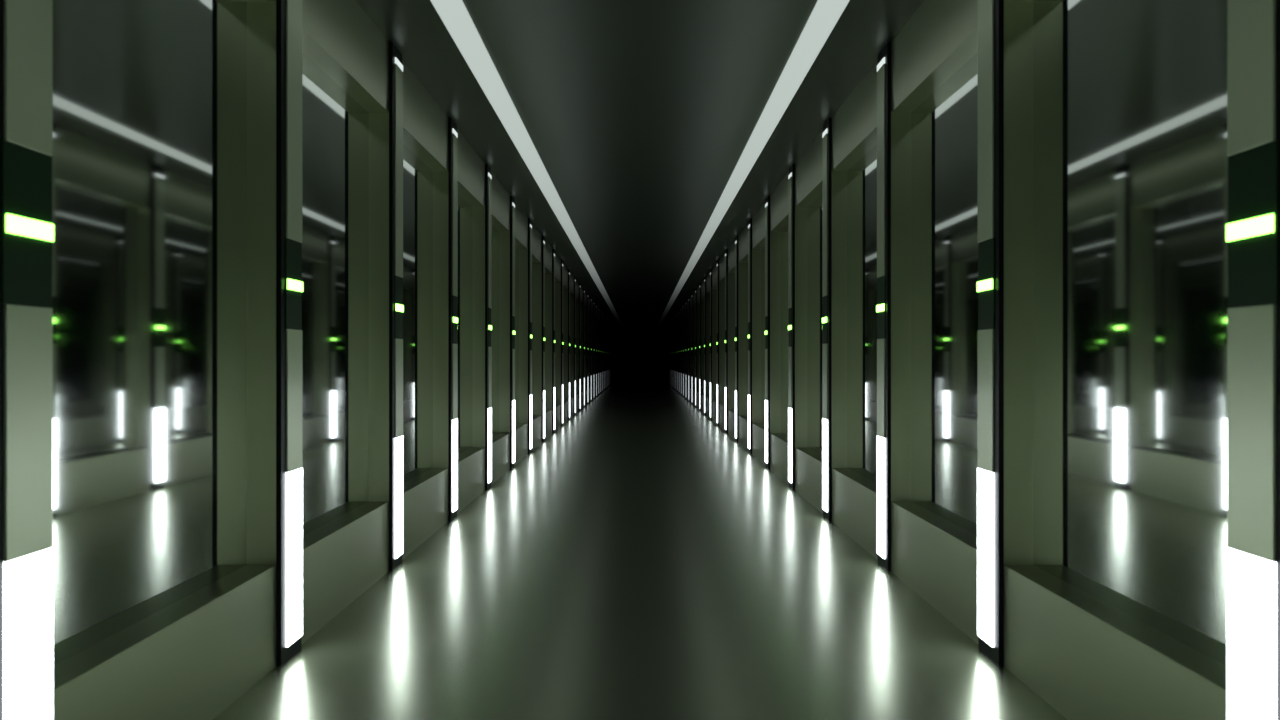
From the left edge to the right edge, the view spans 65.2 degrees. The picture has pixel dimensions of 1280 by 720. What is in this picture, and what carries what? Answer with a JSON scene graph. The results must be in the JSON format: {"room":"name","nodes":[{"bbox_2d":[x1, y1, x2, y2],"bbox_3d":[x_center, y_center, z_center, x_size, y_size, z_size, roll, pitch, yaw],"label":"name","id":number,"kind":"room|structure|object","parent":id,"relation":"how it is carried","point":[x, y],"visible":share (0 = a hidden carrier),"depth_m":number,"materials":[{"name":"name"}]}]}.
{"room":"futuristic corridor","nodes":[
{"label":"futuristic corridor","id":0,"kind":"room"},
{"bbox_2d":[53,0,612,719],"bbox_3d":[-1.665,-0.324,26.500,0.270,3.223,59.000,0,0,0],"label":"wall","id":1,"kind":"structure","parent":0,"point":[195,656],"depth_m":5.12,"materials":[{"name":"green"}]},
{"bbox_2d":[52,0,246,665],"bbox_3d":[-1.659,-0.323,3.389,0.012,2.370,1.629,0,0,0],"label":"window","id":2,"kind":"structure","parent":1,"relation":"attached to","point":[149,158],"depth_m":3.36,"materials":[{"name":"clear glass"}]},
{"bbox_2d":[302,52,368,535],"bbox_3d":[-1.659,-0.323,5.279,0.012,2.370,1.629,0,0,0],"label":"window","id":3,"kind":"structure","parent":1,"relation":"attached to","point":[335,127],"depth_m":5.38,"materials":[{"name":"clear glass"}]},
{"bbox_2d":[403,144,432,482],"bbox_3d":[-1.659,-0.323,7.170,0.012,2.370,1.629,0,0,0],"label":"mirror panel","id":4,"kind":"object","parent":1,"relation":"attached to","point":[417,176],"visible":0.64,"depth_m":7.43,"materials":[{"name":"mirror"}]},
{"bbox_2d":[457,195,472,454],"bbox_3d":[-1.659,-0.323,9.059,0.012,2.370,1.629,0,0,0],"label":"mirror panel","id":5,"kind":"object","parent":1,"relation":"attached to","point":[465,211],"visible":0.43,"depth_m":9.48,"materials":[{"name":"mirror"}]},
{"bbox_2d":[491,226,498,436],"bbox_3d":[-1.659,-0.323,10.950,0.012,2.370,1.629,0,0,0],"label":"mirror panel","id":6,"kind":"object","parent":1,"relation":"attached to","point":[495,233],"visible":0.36,"depth_m":11.44,"materials":[{"name":"green mirror"}]},
{"bbox_2d":[515,246,518,424],"bbox_3d":[-1.659,-0.323,12.839,0.012,2.370,1.629,0,0,0],"label":"mirror panel","id":7,"kind":"object","parent":1,"relation":"attached to","point":[516,248],"visible":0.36,"depth_m":13.39,"materials":[{"name":"mirror"}]},
{"bbox_2d":[532,262,533,415],"bbox_3d":[-1.659,-0.323,14.729,0.012,2.370,1.629,0,0,0],"label":"mirror panel","id":8,"kind":"object","parent":1,"relation":"attached to","point":[532,262],"visible":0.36,"depth_m":15.38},
{"bbox_2d":[213,383,1066,719],"bbox_3d":[0.000,1.338,26.500,4.000,0.100,59.000,0,0,0],"label":"floor","id":9,"kind":"structure","parent":0,"point":[638,563],"depth_m":5.06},
{"bbox_2d":[0,0,53,719],"bbox_3d":[-1.514,-0.324,2.440,0.033,3.223,0.254,0,0,0],"label":"post","id":10,"kind":"object","parent":9,"relation":"on","point":[26,26],"visible":1,"depth_m":2.44,"materials":[{"name":"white plastic"}]},
{"bbox_2d":[4,548,52,719],"bbox_3d":[-1.504,0.851,2.462,0.008,0.742,0.185,0,0,0],"label":"lamp","id":11,"kind":"object","parent":10,"relation":"attached to","point":[28,573],"depth_m":2.45,"materials":[{"name":"white plastic"}]},
{"bbox_2d":[6,214,53,240],"bbox_3d":[-1.500,-0.325,2.462,0.006,0.044,0.185,0,0,0],"label":"indicator light","id":12,"kind":"object","parent":10,"relation":"attached to","point":[19,227],"depth_m":2.45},
{"bbox_2d":[276,0,302,665],"bbox_3d":[-1.514,-0.324,4.330,0.033,3.223,0.254,0,0,0],"label":"post","id":13,"kind":"object","parent":9,"relation":"on","point":[289,284],"visible":1,"depth_m":4.27,"materials":[{"name":"black plastic"}]},
{"bbox_2d":[286,468,302,646],"bbox_3d":[-1.504,0.851,4.353,0.008,0.742,0.185,0,0,0],"label":"lamp","id":14,"kind":"object","parent":13,"relation":"attached to","point":[294,476],"depth_m":4.34,"materials":[{"name":"white plastic"}]},
{"bbox_2d":[287,279,302,291],"bbox_3d":[-1.500,-0.325,4.353,0.006,0.044,0.185,0,0,0],"label":"indicator light","id":15,"kind":"object","parent":13,"relation":"attached to","point":[293,285],"depth_m":4.35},
{"bbox_2d":[389,43,403,570],"bbox_3d":[-1.514,-0.324,6.220,0.033,3.223,0.254,0,0,0],"label":"post","id":16,"kind":"object","parent":9,"relation":"on","point":[396,307],"visible":1,"depth_m":6.15,"materials":[{"name":"black plastic"}]},
{"bbox_2d":[395,57,402,70],"bbox_3d":[-1.504,-1.843,6.242,0.008,0.039,0.185,0,0,0],"label":"lamp","id":17,"kind":"object","parent":16,"relation":"on","point":[398,63],"depth_m":6.22,"materials":[{"name":"white"}]},
{"bbox_2d":[395,436,402,558],"bbox_3d":[-1.504,0.851,6.242,0.008,0.742,0.185,0,0,0],"label":"lamp","id":18,"kind":"object","parent":16,"relation":"attached to","point":[398,439],"depth_m":6.22,"materials":[{"name":"white plastic"}]},
{"bbox_2d":[396,304,403,311],"bbox_3d":[-1.500,-0.325,6.242,0.006,0.044,0.185,0,0,0],"label":"indicator light","id":19,"kind":"object","parent":16,"relation":"attached to","point":[399,307],"depth_m":6.25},
{"bbox_2d":[448,118,457,520],"bbox_3d":[-1.514,-0.324,8.110,0.033,3.223,0.254,0,0,0],"label":"post","id":20,"kind":"object","parent":9,"relation":"on","point":[452,127],"visible":1,"depth_m":8.04,"materials":[{"name":"black plastic"}]},
{"bbox_2d":[452,128,457,137],"bbox_3d":[-1.504,-1.843,8.133,0.008,0.039,0.185,0,0,0],"label":"lamp","id":21,"kind":"object","parent":20,"relation":"on","point":[454,131],"depth_m":8.11,"materials":[{"name":"white"}]},
{"bbox_2d":[452,418,457,511],"bbox_3d":[-1.504,0.851,8.133,0.008,0.742,0.185,0,0,0],"label":"lamp","id":22,"kind":"object","parent":20,"relation":"attached to","point":[454,420],"depth_m":8.09,"materials":[{"name":"white plastic"}]},
{"bbox_2d":[485,164,491,489],"bbox_3d":[-1.514,-0.324,10.000,0.033,3.223,0.254,0,0,0],"label":"post","id":23,"kind":"object","parent":9,"relation":"on","point":[488,178],"visible":1,"depth_m":9.93,"materials":[{"name":"black plastic"}]},
{"bbox_2d":[488,407,491,482],"bbox_3d":[-1.504,0.851,10.023,0.008,0.742,0.185,0,0,0],"label":"lamp","id":24,"kind":"object","parent":23,"relation":"attached to","point":[489,408],"depth_m":9.97,"materials":[{"name":"white plastic"}]},
{"bbox_2d":[510,196,514,468],"bbox_3d":[-1.514,-0.324,11.890,0.033,3.223,0.254,0,0,0],"label":"post","id":25,"kind":"object","parent":9,"relation":"on","point":[512,205],"visible":1,"depth_m":11.82,"materials":[{"name":"black plastic"}]},
{"bbox_2d":[512,400,514,462],"bbox_3d":[-1.504,0.851,11.912,0.008,0.742,0.185,0,0,0],"label":"lamp","id":26,"kind":"object","parent":25,"relation":"attached to","point":[513,401],"depth_m":11.86,"materials":[{"name":"white plastic"}]},
{"bbox_2d":[528,218,531,453],"bbox_3d":[-1.514,-0.324,13.780,0.033,3.223,0.254,0,0,0],"label":"post","id":27,"kind":"object","parent":9,"relation":"on","point":[529,220],"visible":1,"depth_m":13.65,"materials":[{"name":"black plastic"}]},
{"bbox_2d":[530,395,531,448],"bbox_3d":[-1.504,0.851,13.803,0.008,0.742,0.185,0,0,0],"label":"lamp","id":28,"kind":"object","parent":27,"relation":"attached to","point":[530,395],"depth_m":13.77,"materials":[{"name":"white plastic"}]},
{"bbox_2d":[542,236,544,442],"bbox_3d":[-1.514,-0.324,15.670,0.033,3.223,0.254,0,0,0],"label":"post","id":29,"kind":"object","parent":9,"relation":"on","point":[543,238],"visible":1,"depth_m":15.60,"materials":[{"name":"black plastic"}]},
{"bbox_2d":[543,391,544,437],"bbox_3d":[-1.504,0.851,15.693,0.008,0.742,0.185,0,0,0],"label":"lamp","id":30,"kind":"object","parent":29,"relation":"attached to","point":[543,391],"depth_m":15.65,"materials":[{"name":"white plastic"}]},
{"bbox_2d":[552,249,554,433],"bbox_3d":[-1.514,-0.324,17.560,0.033,3.223,0.254,0,0,0],"label":"post","id":31,"kind":"object","parent":9,"relation":"on","point":[553,250],"visible":1,"depth_m":17.43,"materials":[{"name":"black plastic"}]},
{"bbox_2d":[554,387,554,429],"bbox_3d":[-1.504,0.851,17.582,0.008,0.742,0.185,0,0,0],"label":"lamp","id":32,"kind":"object","parent":31,"relation":"attached to","point":[554,387],"depth_m":17.54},
{"bbox_2d":[561,260,562,426],"bbox_3d":[-1.514,-0.324,19.450,0.033,3.223,0.254,0,0,0],"label":"post","id":33,"kind":"object","parent":9,"relation":"on","point":[561,260],"visible":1,"depth_m":19.32,"materials":[{"name":"black plastic"}]},
{"bbox_2d":[562,385,562,422],"bbox_3d":[-1.504,0.851,19.473,0.008,0.742,0.185,0,0,0],"label":"lamp","id":34,"kind":"object","parent":33,"relation":"attached to","point":[562,385],"depth_m":19.38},
{"bbox_2d":[568,269,569,420],"bbox_3d":[-1.514,-0.324,21.340,0.033,3.223,0.254,0,0,0],"label":"post","id":35,"kind":"object","parent":9,"relation":"on","point":[568,269],"visible":1,"depth_m":21.21,"materials":[{"name":"black plastic"}]},
{"bbox_2d":[569,383,569,416],"bbox_3d":[-1.504,0.851,21.363,0.008,0.742,0.185,0,0,0],"label":"lamp","id":36,"kind":"object","parent":35,"relation":"attached to","point":[569,383],"depth_m":21.28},
{"bbox_2d":[574,276,575,415],"bbox_3d":[-1.514,-0.324,23.230,0.033,3.223,0.254,0,0,0],"label":"post","id":37,"kind":"object","parent":9,"relation":"on","point":[574,276],"visible":1,"depth_m":23.10,"materials":[{"name":"black plastic"}]},
{"bbox_2d":[575,381,575,412],"bbox_3d":[-1.504,0.851,23.253,0.008,0.742,0.185,0,0,0],"label":"lamp","id":38,"kind":"object","parent":37,"relation":"attached to","point":[575,381],"depth_m":23.25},
{"bbox_2d":[579,283,580,411],"bbox_3d":[-1.514,-0.324,25.120,0.033,3.223,0.254,0,0,0],"label":"post","id":39,"kind":"object","parent":9,"relation":"on","point":[579,283],"visible":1,"depth_m":25.00,"materials":[{"name":"black plastic"}]},
{"bbox_2d":[583,288,584,407],"bbox_3d":[-1.514,-0.324,27.010,0.033,3.223,0.254,0,0,0],"label":"post","id":40,"kind":"object","parent":9,"relation":"on","point":[583,288],"visible":1,"depth_m":26.88,"materials":[{"name":"black plastic"}]},
{"bbox_2d":[587,293,587,404],"bbox_3d":[-1.514,-0.324,28.900,0.033,3.223,0.254,0,0,0],"label":"post","id":41,"kind":"object","parent":9,"relation":"on","point":[587,293],"visible":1,"depth_m":28.77,"materials":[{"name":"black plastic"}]},
{"bbox_2d":[590,297,591,401],"bbox_3d":[-1.514,-0.324,30.790,0.033,3.223,0.254,0,0,0],"label":"post","id":42,"kind":"object","parent":9,"relation":"on","point":[590,297],"visible":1,"depth_m":30.66,"materials":[{"name":"black plastic"}]},
{"bbox_2d":[593,301,593,399],"bbox_3d":[-1.514,-0.324,32.680,0.033,3.223,0.254,0,0,0],"label":"post","id":43,"kind":"object","parent":9,"relation":"on","point":[593,301],"visible":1,"depth_m":32.55,"materials":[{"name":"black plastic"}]},
{"bbox_2d":[596,304,596,396],"bbox_3d":[-1.514,-0.324,34.570,0.033,3.223,0.254,0,0,0],"label":"post","id":44,"kind":"object","parent":9,"relation":"on","point":[596,304],"visible":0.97,"depth_m":34.50,"materials":[{"name":"black plastic"}]},
{"bbox_2d":[598,307,598,394],"bbox_3d":[-1.514,-0.324,36.460,0.033,3.223,0.254,0,0,0],"label":"post","id":45,"kind":"object","parent":9,"relation":"on","point":[598,307],"visible":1,"depth_m":36.34,"materials":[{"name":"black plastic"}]},
{"bbox_2d":[600,309,600,393],"bbox_3d":[-1.514,-0.324,38.350,0.033,3.223,0.254,0,0,0],"label":"post","id":46,"kind":"object","parent":9,"relation":"on","point":[600,309],"visible":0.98,"depth_m":38.23,"materials":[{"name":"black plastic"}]},
{"bbox_2d":[602,312,602,391],"bbox_3d":[-1.514,-0.324,40.240,0.033,3.223,0.254,0,0,0],"label":"post","id":47,"kind":"object","parent":9,"relation":"on","point":[602,312],"visible":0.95,"depth_m":40.17,"materials":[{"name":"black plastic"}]},
{"bbox_2d":[605,316,605,388],"bbox_3d":[-1.514,-0.324,44.020,0.033,3.223,0.254,0,0,0],"label":"post","id":48,"kind":"object","parent":9,"relation":"on","point":[605,316],"visible":0.98,"depth_m":43.89,"materials":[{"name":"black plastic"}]},
{"bbox_2d":[608,320,608,386],"bbox_3d":[-1.514,-0.324,47.800,0.033,3.223,0.254,0,0,0],"label":"post","id":49,"kind":"object","parent":9,"relation":"on","point":[608,320],"visible":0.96,"depth_m":47.72,"materials":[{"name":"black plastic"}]},
{"bbox_2d":[609,321,609,385],"bbox_3d":[-1.514,-0.324,49.690,0.033,3.223,0.254,0,0,0],"label":"post","id":50,"kind":"object","parent":9,"relation":"on","point":[609,321],"visible":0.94,"depth_m":49.56,"materials":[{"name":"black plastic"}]},
{"bbox_2d":[670,321,670,385],"bbox_3d":[1.514,-0.324,49.690,0.033,3.223,0.254,0,0,0],"label":"post","id":51,"kind":"object","parent":9,"relation":"on","point":[670,321],"visible":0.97,"depth_m":49.56,"materials":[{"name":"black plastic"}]},
{"bbox_2d":[671,320,671,386],"bbox_3d":[1.514,-0.324,47.800,0.033,3.223,0.254,0,0,0],"label":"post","id":52,"kind":"object","parent":9,"relation":"on","point":[671,320],"visible":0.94,"depth_m":47.72,"materials":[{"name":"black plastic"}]},
{"bbox_2d":[674,316,674,388],"bbox_3d":[1.514,-0.324,44.020,0.033,3.223,0.254,0,0,0],"label":"post","id":53,"kind":"object","parent":9,"relation":"on","point":[674,316],"visible":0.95,"depth_m":43.89,"materials":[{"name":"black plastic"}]},
{"bbox_2d":[677,312,677,391],"bbox_3d":[1.514,-0.324,40.240,0.033,3.223,0.254,0,0,0],"label":"post","id":54,"kind":"object","parent":9,"relation":"on","point":[677,312],"visible":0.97,"depth_m":40.17,"materials":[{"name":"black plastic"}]},
{"bbox_2d":[679,309,679,393],"bbox_3d":[1.514,-0.324,38.350,0.033,3.223,0.254,0,0,0],"label":"post","id":55,"kind":"object","parent":9,"relation":"on","point":[679,309],"visible":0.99,"depth_m":38.23,"materials":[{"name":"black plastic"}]},
{"bbox_2d":[681,307,681,394],"bbox_3d":[1.514,-0.324,36.460,0.033,3.223,0.254,0,0,0],"label":"post","id":56,"kind":"object","parent":9,"relation":"on","point":[681,307],"visible":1,"depth_m":36.33,"materials":[{"name":"black plastic"}]},
{"bbox_2d":[683,304,683,396],"bbox_3d":[1.514,-0.324,34.570,0.033,3.223,0.254,0,0,0],"label":"post","id":57,"kind":"object","parent":9,"relation":"on","point":[683,304],"visible":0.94,"depth_m":34.50,"materials":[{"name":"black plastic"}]},
{"bbox_2d":[686,301,686,399],"bbox_3d":[1.514,-0.324,32.680,0.033,3.223,0.254,0,0,0],"label":"post","id":58,"kind":"object","parent":9,"relation":"on","point":[686,301],"visible":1,"depth_m":32.55,"materials":[{"name":"black plastic"}]},
{"bbox_2d":[688,297,689,401],"bbox_3d":[1.514,-0.324,30.790,0.033,3.223,0.254,0,0,0],"label":"post","id":59,"kind":"object","parent":9,"relation":"on","point":[689,297],"visible":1,"depth_m":30.66,"materials":[{"name":"black plastic"}]},
{"bbox_2d":[692,293,692,404],"bbox_3d":[1.514,-0.324,28.900,0.033,3.223,0.254,0,0,0],"label":"post","id":60,"kind":"object","parent":9,"relation":"on","point":[692,293],"visible":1,"depth_m":28.77,"materials":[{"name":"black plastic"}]},
{"bbox_2d":[695,288,696,407],"bbox_3d":[1.514,-0.324,27.010,0.033,3.223,0.254,0,0,0],"label":"post","id":61,"kind":"object","parent":9,"relation":"on","point":[696,288],"visible":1,"depth_m":26.88,"materials":[{"name":"black plastic"}]},
{"bbox_2d":[699,283,700,411],"bbox_3d":[1.514,-0.324,25.120,0.033,3.223,0.254,0,0,0],"label":"post","id":62,"kind":"object","parent":9,"relation":"on","point":[700,283],"visible":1,"depth_m":25.00,"materials":[{"name":"black plastic"}]},
{"bbox_2d":[704,276,705,415],"bbox_3d":[1.514,-0.324,23.230,0.033,3.223,0.254,0,0,0],"label":"post","id":63,"kind":"object","parent":9,"relation":"on","point":[705,276],"visible":1,"depth_m":23.10,"materials":[{"name":"black plastic"}]},
{"bbox_2d":[704,381,704,412],"bbox_3d":[1.504,0.851,23.253,0.008,0.742,0.185,0,0,0],"label":"lamp","id":64,"kind":"object","parent":63,"relation":"attached to","point":[704,381],"depth_m":23.25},
{"bbox_2d":[710,269,711,420],"bbox_3d":[1.514,-0.324,21.340,0.033,3.223,0.254,0,0,0],"label":"post","id":65,"kind":"object","parent":9,"relation":"on","point":[711,269],"visible":1,"depth_m":21.21,"materials":[{"name":"black plastic"}]},
{"bbox_2d":[710,383,710,416],"bbox_3d":[1.504,0.851,21.363,0.008,0.742,0.185,0,0,0],"label":"lamp","id":66,"kind":"object","parent":65,"relation":"attached to","point":[710,383],"depth_m":21.28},
{"bbox_2d":[717,260,718,426],"bbox_3d":[1.514,-0.324,19.450,0.033,3.223,0.254,0,0,0],"label":"post","id":67,"kind":"object","parent":9,"relation":"on","point":[718,260],"visible":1,"depth_m":19.32,"materials":[{"name":"black plastic"}]},
{"bbox_2d":[717,385,717,422],"bbox_3d":[1.504,0.851,19.473,0.008,0.742,0.185,0,0,0],"label":"lamp","id":68,"kind":"object","parent":67,"relation":"attached to","point":[717,385],"depth_m":19.38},
{"bbox_2d":[725,249,727,433],"bbox_3d":[1.514,-0.324,17.560,0.033,3.223,0.254,0,0,0],"label":"post","id":69,"kind":"object","parent":9,"relation":"on","point":[726,250],"visible":1,"depth_m":17.43,"materials":[{"name":"black plastic"}]},
{"bbox_2d":[725,387,725,429],"bbox_3d":[1.504,0.851,17.582,0.008,0.742,0.185,0,0,0],"label":"lamp","id":70,"kind":"object","parent":69,"relation":"attached to","point":[725,387],"depth_m":17.54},
{"bbox_2d":[735,236,737,442],"bbox_3d":[1.514,-0.324,15.670,0.033,3.223,0.254,0,0,0],"label":"post","id":71,"kind":"object","parent":9,"relation":"on","point":[736,238],"visible":1,"depth_m":15.60,"materials":[{"name":"black plastic"}]},
{"bbox_2d":[735,391,736,437],"bbox_3d":[1.504,0.851,15.693,0.008,0.742,0.185,0,0,0],"label":"lamp","id":72,"kind":"object","parent":71,"relation":"attached to","point":[735,391],"depth_m":15.65,"materials":[{"name":"white plastic"}]},
{"bbox_2d":[748,218,751,453],"bbox_3d":[1.514,-0.324,13.780,0.033,3.223,0.254,0,0,0],"label":"post","id":73,"kind":"object","parent":9,"relation":"on","point":[750,220],"visible":1,"depth_m":13.65,"materials":[{"name":"black plastic"}]},
{"bbox_2d":[748,395,749,448],"bbox_3d":[1.504,0.851,13.803,0.008,0.742,0.185,0,0,0],"label":"lamp","id":74,"kind":"object","parent":73,"relation":"attached to","point":[748,395],"depth_m":13.77,"materials":[{"name":"white plastic"}]},
{"bbox_2d":[765,196,769,468],"bbox_3d":[1.514,-0.324,11.890,0.033,3.223,0.254,0,0,0],"label":"post","id":75,"kind":"object","parent":9,"relation":"on","point":[767,205],"visible":1,"depth_m":11.82,"materials":[{"name":"black plastic"}]},
{"bbox_2d":[765,400,767,462],"bbox_3d":[1.504,0.851,11.912,0.008,0.742,0.185,0,0,0],"label":"lamp","id":76,"kind":"object","parent":75,"relation":"attached to","point":[766,401],"depth_m":11.86,"materials":[{"name":"white plastic"}]},
{"bbox_2d":[788,164,794,489],"bbox_3d":[1.514,-0.324,10.000,0.033,3.223,0.254,0,0,0],"label":"post","id":77,"kind":"object","parent":9,"relation":"on","point":[791,178],"visible":1,"depth_m":9.93,"materials":[{"name":"black plastic"}]},
{"bbox_2d":[788,407,791,482],"bbox_3d":[1.504,0.851,10.023,0.008,0.742,0.185,0,0,0],"label":"lamp","id":78,"kind":"object","parent":77,"relation":"attached to","point":[789,408],"depth_m":9.97,"materials":[{"name":"white plastic"}]},
{"bbox_2d":[822,118,831,520],"bbox_3d":[1.514,-0.324,8.110,0.033,3.223,0.254,0,0,0],"label":"post","id":79,"kind":"object","parent":9,"relation":"on","point":[827,127],"visible":1,"depth_m":8.04,"materials":[{"name":"black plastic"}]},
{"bbox_2d":[822,128,827,137],"bbox_3d":[1.504,-1.843,8.133,0.008,0.039,0.185,0,0,0],"label":"lamp","id":80,"kind":"object","parent":79,"relation":"on","point":[825,131],"depth_m":8.11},
{"bbox_2d":[822,418,827,511],"bbox_3d":[1.504,0.851,8.133,0.008,0.742,0.185,0,0,0],"label":"lamp","id":81,"kind":"object","parent":79,"relation":"attached to","point":[824,420],"depth_m":8.09,"materials":[{"name":"white plastic"}]},
{"bbox_2d":[876,43,890,570],"bbox_3d":[1.514,-0.324,6.220,0.033,3.223,0.254,0,0,0],"label":"post","id":82,"kind":"object","parent":9,"relation":"on","point":[883,307],"visible":1,"depth_m":6.15,"materials":[{"name":"black plastic"}]},
{"bbox_2d":[876,304,883,311],"bbox_3d":[1.500,-0.325,6.242,0.006,0.044,0.185,0,0,0],"label":"indicator light","id":83,"kind":"object","parent":82,"relation":"attached to","point":[879,307],"depth_m":6.25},
{"bbox_2d":[877,57,884,70],"bbox_3d":[1.504,-1.843,6.242,0.008,0.039,0.185,0,0,0],"label":"lamp","id":84,"kind":"object","parent":82,"relation":"on","point":[881,63],"depth_m":6.22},
{"bbox_2d":[877,436,884,558],"bbox_3d":[1.504,0.851,6.242,0.008,0.742,0.185,0,0,0],"label":"lamp","id":85,"kind":"object","parent":82,"relation":"attached to","point":[880,439],"depth_m":6.22,"materials":[{"name":"white plastic"}]},
{"bbox_2d":[977,0,1003,665],"bbox_3d":[1.514,-0.324,4.330,0.033,3.223,0.254,0,0,0],"label":"post","id":86,"kind":"object","parent":9,"relation":"on","point":[990,284],"visible":1,"depth_m":4.29,"materials":[{"name":"black plastic"}]},
{"bbox_2d":[977,279,992,291],"bbox_3d":[1.500,-0.325,4.353,0.006,0.044,0.185,0,0,0],"label":"indicator light","id":87,"kind":"object","parent":86,"relation":"attached to","point":[983,285],"depth_m":4.35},
{"bbox_2d":[977,468,993,646],"bbox_3d":[1.504,0.851,4.353,0.008,0.742,0.185,0,0,0],"label":"lamp","id":88,"kind":"object","parent":86,"relation":"attached to","point":[985,476],"depth_m":4.34,"materials":[{"name":"white plastic"}]},
{"bbox_2d":[1226,0,1279,719],"bbox_3d":[1.514,-0.324,2.440,0.033,3.223,0.254,0,0,0],"label":"post","id":89,"kind":"object","parent":9,"relation":"on","point":[1253,26],"visible":1,"depth_m":2.44,"materials":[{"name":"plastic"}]},
{"bbox_2d":[1226,214,1273,240],"bbox_3d":[1.500,-0.325,2.462,0.006,0.044,0.185,0,0,0],"label":"indicator light","id":90,"kind":"object","parent":89,"relation":"attached to","point":[1243,227],"depth_m":2.45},
{"bbox_2d":[1227,548,1275,719],"bbox_3d":[1.504,0.851,2.462,0.008,0.742,0.185,0,0,0],"label":"lamp","id":91,"kind":"object","parent":89,"relation":"attached to","point":[1251,573],"depth_m":2.45,"materials":[{"name":"white plastic"}]},
{"bbox_2d":[356,0,923,324],"bbox_3d":[0.000,-1.985,26.500,4.000,0.100,59.000,0,0,0],"label":"ceiling","id":92,"kind":"structure","parent":0,"point":[639,115],"depth_m":7.46,"materials":[{"name":"grey paint"}]},
{"bbox_2d":[430,0,622,325],"bbox_3d":[-1.037,-1.928,26.500,0.166,0.014,58.920,0,0,0],"label":"ceiling light strip","id":93,"kind":"object","parent":92,"relation":"attached to","point":[454,14],"visible":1,"depth_m":7.52,"materials":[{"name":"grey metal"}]},
{"bbox_2d":[657,0,849,325],"bbox_3d":[1.037,-1.928,26.500,0.166,0.014,58.920,0,0,0],"label":"ceiling light strip","id":94,"kind":"object","parent":92,"relation":"attached to","point":[825,14],"visible":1,"depth_m":7.52,"materials":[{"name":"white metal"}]},
{"bbox_2d":[610,325,669,382],"bbox_3d":[0.000,-0.324,56.050,4.000,3.223,0.100,0,0,0],"label":"wall","id":95,"kind":"structure","parent":0,"point":[638,353],"depth_m":56.00,"materials":[{"name":"black"}]},
{"bbox_2d":[667,0,1226,719],"bbox_3d":[1.665,-0.324,26.500,0.270,3.223,59.000,0,0,0],"label":"wall","id":96,"kind":"structure","parent":0,"point":[1084,656],"depth_m":5.14,"materials":[{"name":"green"}]},
{"bbox_2d":[746,262,747,415],"bbox_3d":[1.659,-0.323,14.729,0.012,2.370,1.629,0,0,0],"label":"mirror panel","id":97,"kind":"object","parent":96,"relation":"attached to","point":[747,262],"visible":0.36,"depth_m":15.38,"materials":[{"name":"mirror"}]},
{"bbox_2d":[761,246,764,424],"bbox_3d":[1.659,-0.323,12.839,0.012,2.370,1.629,0,0,0],"label":"mirror panel","id":98,"kind":"object","parent":96,"relation":"attached to","point":[763,248],"visible":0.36,"depth_m":13.39,"materials":[{"name":"mirror"}]},
{"bbox_2d":[781,226,788,436],"bbox_3d":[1.659,-0.323,10.950,0.012,2.370,1.629,0,0,0],"label":"mirror panel","id":99,"kind":"object","parent":96,"relation":"attached to","point":[784,233],"visible":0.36,"depth_m":11.44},
{"bbox_2d":[807,195,822,454],"bbox_3d":[1.659,-0.323,9.059,0.012,2.370,1.629,0,0,0],"label":"mirror panel","id":100,"kind":"object","parent":96,"relation":"attached to","point":[814,211],"visible":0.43,"depth_m":9.48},
{"bbox_2d":[847,144,876,482],"bbox_3d":[1.659,-0.323,7.170,0.012,2.370,1.629,0,0,0],"label":"mirror panel","id":101,"kind":"object","parent":96,"relation":"attached to","point":[862,176],"visible":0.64,"depth_m":7.46,"materials":[{"name":"mirror"}]},
{"bbox_2d":[911,52,977,535],"bbox_3d":[1.659,-0.323,5.279,0.012,2.370,1.629,0,0,0],"label":"mirror panel","id":102,"kind":"object","parent":96,"relation":"attached to","point":[944,127],"visible":0.64,"depth_m":5.38,"materials":[{"name":"grey mirror"}]},
{"bbox_2d":[1033,0,1227,665],"bbox_3d":[1.659,-0.323,3.389,0.012,2.370,1.629,0,0,0],"label":"window","id":103,"kind":"structure","parent":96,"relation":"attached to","point":[1130,158],"depth_m":3.34,"materials":[{"name":"clear glass"}]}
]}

